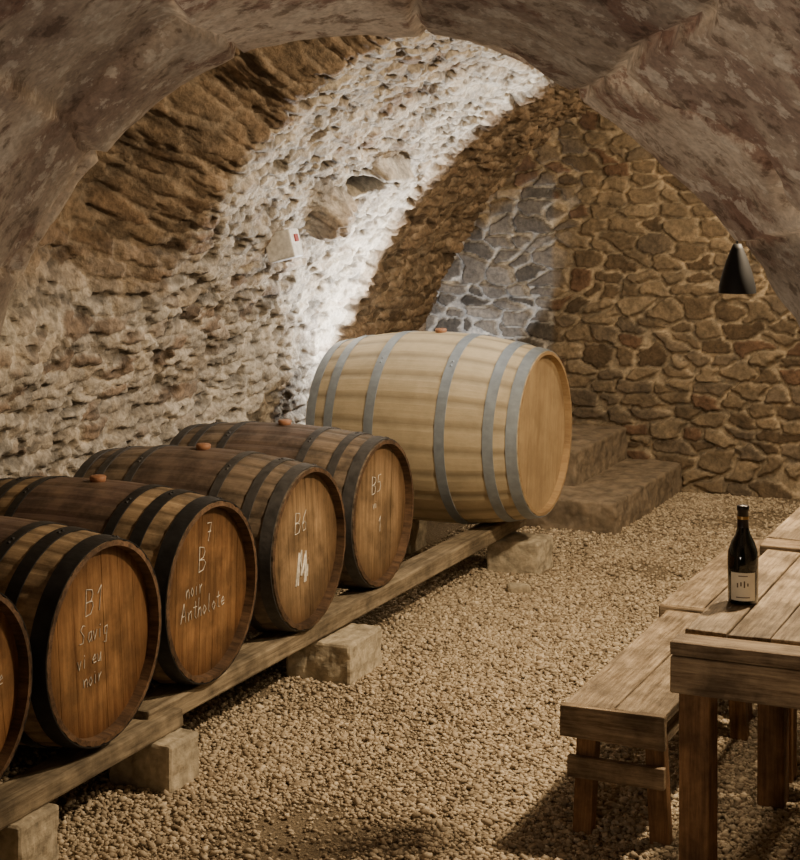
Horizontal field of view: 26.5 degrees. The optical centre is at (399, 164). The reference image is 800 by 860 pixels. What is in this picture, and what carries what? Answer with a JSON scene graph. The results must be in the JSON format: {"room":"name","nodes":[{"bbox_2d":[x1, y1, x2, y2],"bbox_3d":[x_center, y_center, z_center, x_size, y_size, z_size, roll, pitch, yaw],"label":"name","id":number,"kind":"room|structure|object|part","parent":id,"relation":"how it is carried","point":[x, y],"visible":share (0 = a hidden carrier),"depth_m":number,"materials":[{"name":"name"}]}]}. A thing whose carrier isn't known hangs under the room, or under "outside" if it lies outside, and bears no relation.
{"room":"wine cellar","nodes":[
{"label":"wine cellar","id":0,"kind":"room"},
{"bbox_2d":[0,30,591,478],"bbox_3d":[1.188,0.350,5.529,6.537,3.302,9.054,0,0,24],"label":"stone wall","id":1,"kind":"structure","parent":0,"point":[153,306],"depth_m":7.29,"materials":[{"name":"stone"}]},
{"bbox_2d":[266,228,302,262],"bbox_3d":[-0.528,0.365,7.704,0.164,0.157,0.090,0,0,24],"label":"junction box","id":2,"kind":"object","parent":1,"relation":"attached to","point":[285,244],"visible":0.91,"depth_m":7.66,"materials":[{"name":"white plastic"}]},
{"bbox_2d":[293,234,298,241],"bbox_3d":[-0.469,0.328,7.678,0.012,0.035,0.030,-16,-6,24],"label":"switch","id":3,"kind":"object","parent":2,"relation":"attached to","point":[295,236],"depth_m":7.67,"materials":[{"name":"red plastic"}]},
{"bbox_2d":[0,0,799,333],"bbox_3d":[0.045,-0.048,1.325,8.350,6.817,4.250,0,0,0],"label":"arch","id":4,"kind":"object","parent":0,"point":[710,89],"depth_m":3.05,"materials":[{"name":"stone"}]},
{"bbox_2d":[718,241,755,293],"bbox_3d":[1.032,-0.249,5.202,0.114,1.280,0.114,0,0,24],"label":"pendant lamp","id":5,"kind":"object","parent":4,"relation":"hanging from","point":[737,277],"visible":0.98,"depth_m":5.17,"materials":[{"name":"black metal"}]},
{"bbox_2d":[2,492,799,859],"bbox_3d":[0.778,1.950,4.675,6.760,0.026,11.160,0,0,24],"label":"floor","id":6,"kind":"structure","parent":0,"point":[435,531],"depth_m":5.54,"materials":[{"name":"beige gravel"}]},
{"bbox_2d":[0,803,58,859],"bbox_3d":[-1.096,1.878,4.734,0.229,0.173,0.211,0,0,23],"label":"stone block","id":7,"kind":"object","parent":6,"relation":"on","point":[34,836],"visible":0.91,"depth_m":4.67,"materials":[{"name":"beige stone"}]},
{"bbox_2d":[109,728,198,793],"bbox_3d":[-0.779,1.879,5.381,0.248,0.174,0.181,0,0,27],"label":"stone block","id":8,"kind":"object","parent":6,"relation":"on","point":[170,762],"visible":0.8,"depth_m":5.30,"materials":[{"name":"beige stone"}]},
{"bbox_2d":[0,519,526,829],"bbox_3d":[-0.777,1.752,6.169,0.783,0.085,5.600,0,0,24],"label":"rail","id":9,"kind":"object","parent":6,"relation":"on","point":[162,709],"visible":0.47,"depth_m":5.64,"materials":[{"name":"brown wood"}]},
{"bbox_2d":[0,592,32,779],"bbox_3d":[-1.561,1.401,4.648,0.920,0.678,0.659,0,0,24],"label":"wine barrel","id":10,"kind":"object","parent":9,"relation":"on","point":[16,664],"visible":1,"depth_m":4.68,"materials":[{"name":"brown wood"}]},
{"bbox_2d":[0,516,161,748],"bbox_3d":[-1.283,1.401,5.214,0.920,0.678,0.660,0,0,24],"label":"wine barrel","id":11,"kind":"object","parent":9,"relation":"on","point":[88,602],"visible":0.94,"depth_m":4.99,"materials":[{"name":"brown wood"}]},
{"bbox_3d":[-1.178,1.763,4.506,0.133,0.063,2.106,0,0,24],"label":"rail","id":12,"kind":"part","parent":9,"relation":"part of","materials":[{"name":"brown wood"}]},
{"bbox_2d":[0,474,257,684],"bbox_3d":[-1.033,1.401,5.814,0.920,0.678,0.660,0,0,24],"label":"wine barrel","id":13,"kind":"object","parent":9,"relation":"on","point":[200,549],"visible":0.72,"depth_m":5.63,"materials":[{"name":"brown wood"}]},
{"bbox_2d":[73,443,345,632],"bbox_3d":[-0.746,1.401,6.448,0.920,0.688,0.670,0,0,24],"label":"wine barrel","id":14,"kind":"object","parent":9,"relation":"on","point":[293,509],"visible":0.55,"depth_m":6.26,"materials":[{"name":"brown wood"}]},
{"bbox_2d":[169,419,413,588],"bbox_3d":[-0.480,1.401,7.084,0.920,0.678,0.659,0,0,24],"label":"wine barrel","id":15,"kind":"object","parent":9,"relation":"on","point":[372,474],"visible":0.53,"depth_m":6.91,"materials":[{"name":"brown wood"}]},
{"bbox_3d":[-0.135,1.747,6.889,0.129,0.075,3.408,0,0,25],"label":"rail","id":16,"kind":"part","parent":9,"relation":"part of","materials":[{"name":"brown wood"}]},
{"bbox_2d":[305,328,571,523],"bbox_3d":[0.198,1.256,8.242,1.080,0.928,0.910,0,0,24],"label":"wine barrel","id":17,"kind":"object","parent":9,"relation":"on","point":[482,423],"visible":0.8,"depth_m":7.90,"materials":[{"name":"wood"}]},
{"bbox_2d":[286,623,382,685],"bbox_3d":[-0.251,1.880,6.546,0.279,0.171,0.307,0,0,23],"label":"stone block","id":18,"kind":"object","parent":6,"relation":"on","point":[352,651],"visible":0.7,"depth_m":6.43,"materials":[{"name":"beige stone"}]},
{"bbox_2d":[0,492,799,859],"bbox_3d":[1.223,1.944,6.757,3.573,0.051,6.545,0,0,24],"label":"gravel","id":19,"kind":"object","parent":6,"relation":"on","point":[564,583],"visible":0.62,"depth_m":5.70,"materials":[{"name":"gravel"}]},
{"bbox_2d":[506,582,530,593],"bbox_3d":[0.541,1.930,7.736,0.113,0.059,0.073,0,0,1],"label":"stone fragment","id":20,"kind":"object","parent":19,"relation":"on","point":[511,587],"visible":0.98,"depth_m":7.71,"materials":[{"name":"beige stone"}]},
{"bbox_2d":[659,538,764,721],"bbox_3d":[1.308,1.752,6.499,0.317,0.400,1.220,0,0,24],"label":"wooden bench","id":21,"kind":"object","parent":19,"relation":"on","point":[699,592],"visible":0.19,"depth_m":6.22,"materials":[{"name":"brown wood"}]},
{"bbox_3d":[1.198,1.768,5.978,0.061,0.366,0.052,-3,-1,24],"label":"leg","id":22,"kind":"part","parent":21,"relation":"part of","materials":[{"name":"brown wood"}]},
{"bbox_2d":[406,519,426,553],"bbox_3d":[-0.003,1.878,8.674,0.229,0.171,0.207,0,0,24],"label":"stone block","id":23,"kind":"object","parent":6,"relation":"on","point":[417,540],"visible":0.28,"depth_m":8.61,"materials":[{"name":"beige stone"}]},
{"bbox_2d":[487,532,553,573],"bbox_3d":[0.581,1.879,8.213,0.268,0.171,0.229,0,0,25],"label":"stone block","id":24,"kind":"object","parent":6,"relation":"on","point":[517,552],"visible":0.75,"depth_m":8.12,"materials":[{"name":"beige stone"}]},
{"bbox_2d":[523,424,682,534],"bbox_3d":[0.757,1.786,9.862,1.461,0.407,1.364,0,0,24],"label":"stone steps","id":25,"kind":"structure","parent":6,"relation":"on","point":[605,491],"depth_m":9.49,"materials":[{"name":"brown stone"}]},
{"bbox_2d":[560,610,749,846],"bbox_3d":[0.842,1.755,5.383,0.317,0.395,1.156,0,0,24],"label":"wooden bench","id":26,"kind":"object","parent":6,"relation":"on","point":[630,702],"visible":0.73,"depth_m":4.93,"materials":[{"name":"brown wood"}]},
{"bbox_3d":[0.547,1.771,4.978,0.061,0.360,0.054,3,1,24],"label":"leg","id":27,"kind":"part","parent":26,"relation":"part of","materials":[{"name":"brown wood"}]},
{"bbox_3d":[0.744,1.770,4.889,0.060,0.360,0.051,-3,-1,24],"label":"leg","id":28,"kind":"part","parent":26,"relation":"part of","materials":[{"name":"brown wood"}]},
{"bbox_3d":[0.955,1.635,5.331,0.020,0.070,1.040,0,0,24],"label":"rail","id":29,"kind":"part","parent":26,"relation":"part of","materials":[{"name":"brown wood"}]},
{"bbox_3d":[1.147,1.769,5.781,0.061,0.362,0.053,-3,-1,24],"label":"leg","id":30,"kind":"part","parent":26,"relation":"part of","materials":[{"name":"brown wood"}]},
{"bbox_2d":[670,549,799,859],"bbox_3d":[1.277,1.574,4.637,0.806,0.757,1.124,0,0,24],"label":"wooden table","id":31,"kind":"object","parent":6,"relation":"on","point":[730,651],"visible":0.98,"depth_m":4.32,"materials":[{"name":"brown wood"}]},
{"bbox_3d":[0.764,1.593,4.353,0.082,0.719,0.089,0,0,24],"label":"leg","id":32,"kind":"part","parent":31,"relation":"part of","materials":[{"name":"brown wood"}]},
{"bbox_2d":[727,504,758,604],"bbox_3d":[0.942,1.066,4.668,0.084,0.266,0.085,0,0,24],"label":"wine bottle","id":33,"kind":"object","parent":31,"relation":"on","point":[742,558],"visible":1,"depth_m":4.64,"materials":[{"name":"black glass"}]},
{"bbox_3d":[1.142,1.593,5.202,0.082,0.719,0.090,0,0,24],"label":"leg","id":34,"kind":"part","parent":31,"relation":"part of","materials":[{"name":"brown wood"}]},
{"bbox_2d":[759,507,799,782],"bbox_3d":[1.823,1.568,5.905,0.809,0.769,1.603,0,0,24],"label":"wooden table","id":35,"kind":"object","parent":6,"relation":"on","point":[786,537],"visible":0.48,"depth_m":5.38,"materials":[{"name":"brown wood"}]},
{"bbox_3d":[1.212,1.585,5.401,0.083,0.730,0.090,0,0,24],"label":"leg","id":36,"kind":"part","parent":35,"relation":"part of","materials":[{"name":"brown wood"}]},
{"bbox_2d":[425,109,799,498],"bbox_3d":[2.845,0.377,9.663,6.710,3.247,0.102,0,0,24],"label":"wall","id":37,"kind":"structure","parent":0,"point":[592,253],"depth_m":10.29,"materials":[{"name":"stone"}]}
]}

